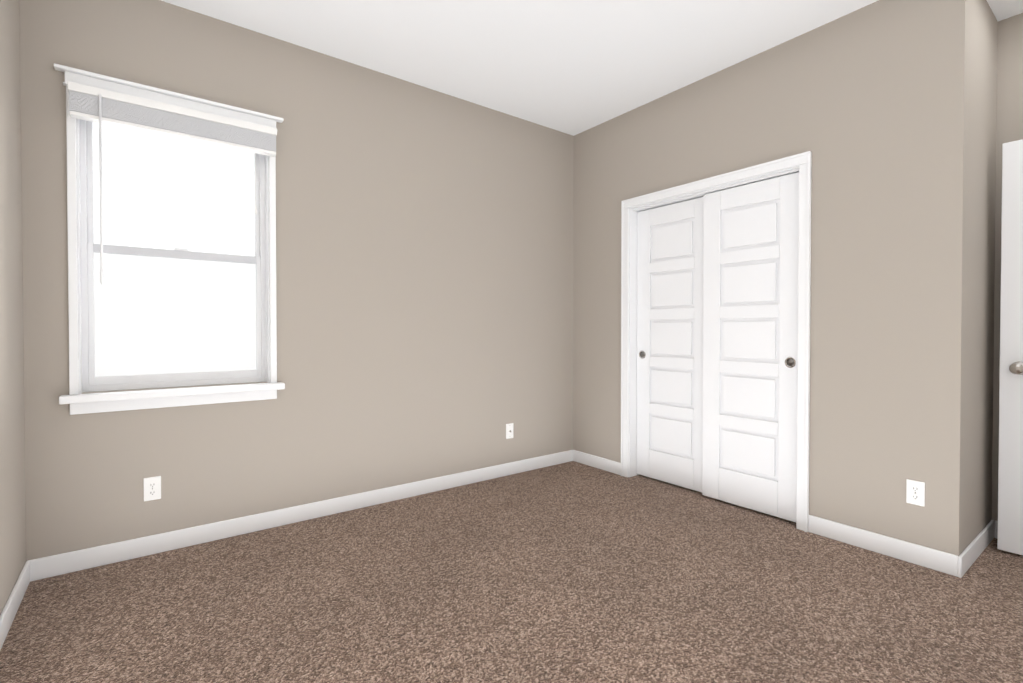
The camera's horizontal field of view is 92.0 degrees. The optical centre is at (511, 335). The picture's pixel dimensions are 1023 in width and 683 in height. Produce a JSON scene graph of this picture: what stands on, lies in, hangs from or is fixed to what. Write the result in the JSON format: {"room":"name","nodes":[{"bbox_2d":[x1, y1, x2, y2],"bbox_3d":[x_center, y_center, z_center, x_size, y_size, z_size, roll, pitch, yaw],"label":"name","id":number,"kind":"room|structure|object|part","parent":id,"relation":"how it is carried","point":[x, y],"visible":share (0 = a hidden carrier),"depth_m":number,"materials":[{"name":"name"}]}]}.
{"room":"empty bedroom","nodes":[
{"label":"empty bedroom","id":0,"kind":"room"},
{"bbox_2d":[0,0,25,614],"bbox_3d":[-1.125,-0.270,0.701,0.140,2.760,3.590,-1,1,-37],"label":"wall","id":1,"kind":"structure","parent":0,"point":[12,499],"depth_m":1.97,"materials":[{"name":"beige paint"}]},
{"bbox_2d":[0,559,35,649],"bbox_3d":[-1.116,1.061,0.831,0.013,0.095,3.420,-1,1,-37],"label":"baseboard","id":2,"kind":"structure","parent":1,"relation":"attached to","point":[28,574],"depth_m":1.94,"materials":[{"name":"white wood"}]},
{"bbox_2d":[19,0,573,560],"bbox_3d":[-0.572,-0.304,3.458,4.350,2.760,0.140,-1,1,-37],"label":"wall","id":3,"kind":"structure","parent":0,"point":[425,252],"depth_m":2.98,"materials":[{"name":"beige paint"}]},
{"bbox_2d":[144,476,160,500],"bbox_3d":[-1.788,0.761,2.459,0.070,0.115,0.007,-1,1,-37],"label":"electrical outlet","id":4,"kind":"object","parent":3,"relation":"attached to","point":[152,488],"visible":1,"depth_m":2.46,"materials":[{"name":"white plastic"}]},
{"bbox_2d":[54,63,284,414],"bbox_3d":[-1.697,-0.430,2.546,0.952,1.578,0.217,-1,1,-37],"label":"window unit","id":5,"kind":"structure","parent":3,"relation":"in","point":[92,98],"depth_m":2.46,"materials":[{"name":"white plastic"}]},
{"bbox_3d":[-1.684,0.313,2.538,0.940,0.092,0.136,-1,1,-37],"label":"sill trim","id":6,"kind":"part","parent":5,"relation":"part of","materials":[{"name":"white wood"}]},
{"bbox_2d":[67,81,276,284],"bbox_3d":[-1.649,-0.690,2.485,0.863,0.903,0.067,-1,1,-37],"label":"blind","id":7,"kind":"object","parent":5,"relation":"attached to","point":[101,106],"depth_m":2.38,"materials":[{"name":"white"}]},
{"bbox_3d":[-1.723,-0.438,2.580,0.812,1.410,0.132,-1,1,-37],"label":"frame","id":8,"kind":"part","parent":5,"relation":"part of","materials":[{"name":"white plastic"}]},
{"bbox_3d":[-1.745,-0.448,2.609,0.714,1.294,0.030,-1,1,-37],"label":"glass","id":9,"kind":"part","parent":5,"relation":"part of","materials":[{"name":"clear glass"}]},
{"bbox_2d":[36,450,571,579],"bbox_3d":[-0.795,1.031,3.207,3.330,0.095,0.017,-1,1,-37],"label":"baseboard","id":10,"kind":"structure","parent":3,"relation":"attached to","point":[111,553],"depth_m":2.76,"materials":[{"name":"white wood"}]},
{"bbox_2d":[506,423,512,438],"bbox_3d":[-0.010,0.733,3.798,0.070,0.115,0.016,-1,1,-37],"label":"electrical outlet","id":11,"kind":"object","parent":3,"relation":"attached to","point":[509,431],"visible":1,"depth_m":3.80,"materials":[{"name":"white plastic"}]},
{"bbox_2d":[0,461,1022,682],"bbox_3d":[0.511,1.143,2.045,4.350,0.100,3.730,-1,1,-37],"label":"floor","id":12,"kind":"structure","parent":0,"point":[572,572],"depth_m":2.02,"materials":[{"name":"carpet"}]},
{"bbox_2d":[161,0,1022,135],"bbox_3d":[0.511,-1.716,2.008,4.350,0.100,3.730,-1,1,-37],"label":"ceiling","id":13,"kind":"structure","parent":0,"point":[573,67],"depth_m":2.79,"materials":[{"name":"white paint"}]},
{"bbox_2d":[573,0,930,545],"bbox_3d":[1.288,-0.302,3.295,0.120,2.760,2.364,-1,1,-37],"label":"wall","id":14,"kind":"structure","parent":0,"point":[845,100],"depth_m":2.62,"materials":[{"name":"beige paint"}]},
{"bbox_2d":[572,450,620,474],"bbox_3d":[0.694,1.021,3.988,0.013,0.095,0.510,-1,1,-37],"label":"baseboard","id":15,"kind":"structure","parent":14,"relation":"attached to","point":[608,465],"depth_m":3.98,"materials":[{"name":"white wood"}]},
{"bbox_2d":[636,197,703,491],"bbox_3d":[1.151,0.061,3.538,0.038,1.997,0.605,-1,1,-37],"label":"closet door","id":16,"kind":"structure","parent":14,"relation":"in","point":[670,243],"depth_m":3.53,"materials":[{"name":"white wood"}]},
{"bbox_2d":[621,151,811,531],"bbox_3d":[1.299,0.053,3.286,0.120,2.050,1.229,-1,1,-37],"label":"door frame","id":17,"kind":"structure","parent":14,"relation":"in","point":[634,210],"depth_m":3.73,"materials":[{"name":"white wood"}]},
{"bbox_2d":[702,172,798,521],"bbox_3d":[1.467,0.067,3.049,0.038,1.997,0.605,-1,1,-37],"label":"closet door","id":18,"kind":"structure","parent":14,"relation":"in","point":[750,316],"depth_m":3.02,"materials":[{"name":"white wood"}]},
{"bbox_2d":[808,515,947,573],"bbox_3d":[1.826,1.040,2.492,0.013,0.095,0.601,-1,1,-37],"label":"baseboard","id":19,"kind":"structure","parent":14,"relation":"attached to","point":[937,560],"depth_m":2.46,"materials":[{"name":"white wood"}]},
{"bbox_2d":[906,479,924,506],"bbox_3d":[1.929,0.750,2.357,0.007,0.115,0.070,-1,1,-37],"label":"electrical outlet","id":20,"kind":"object","parent":14,"relation":"attached to","point":[915,492],"visible":1,"depth_m":2.35,"materials":[{"name":"white plastic"}]},
{"bbox_2d":[925,0,997,556],"bbox_3d":[2.273,-0.292,2.483,0.710,2.760,0.120,-1,1,-37],"label":"wall","id":21,"kind":"structure","parent":0,"point":[961,231],"depth_m":2.29,"materials":[{"name":"beige paint"}]},
{"bbox_2d":[948,520,997,577],"bbox_3d":[2.299,1.041,2.437,0.703,0.095,0.021,-1,1,-37],"label":"baseboard","id":22,"kind":"structure","parent":21,"relation":"attached to","point":[957,566],"depth_m":2.34,"materials":[{"name":"white wood"}]},
{"bbox_2d":[992,13,1022,537],"bbox_3d":[2.190,-0.302,3.297,0.140,2.760,3.450,-1,1,-37],"label":"wall","id":23,"kind":"structure","parent":0,"point":[1010,84],"depth_m":2.62,"materials":[{"name":"beige paint"}]},
{"bbox_2d":[997,139,1022,554],"bbox_3d":[2.704,0.062,2.155,0.170,2.030,0.821,-1,1,-37],"label":"entry door","id":24,"kind":"structure","parent":23,"relation":"in","point":[1010,500],"depth_m":2.44,"materials":[{"name":"white wood"}]}
]}

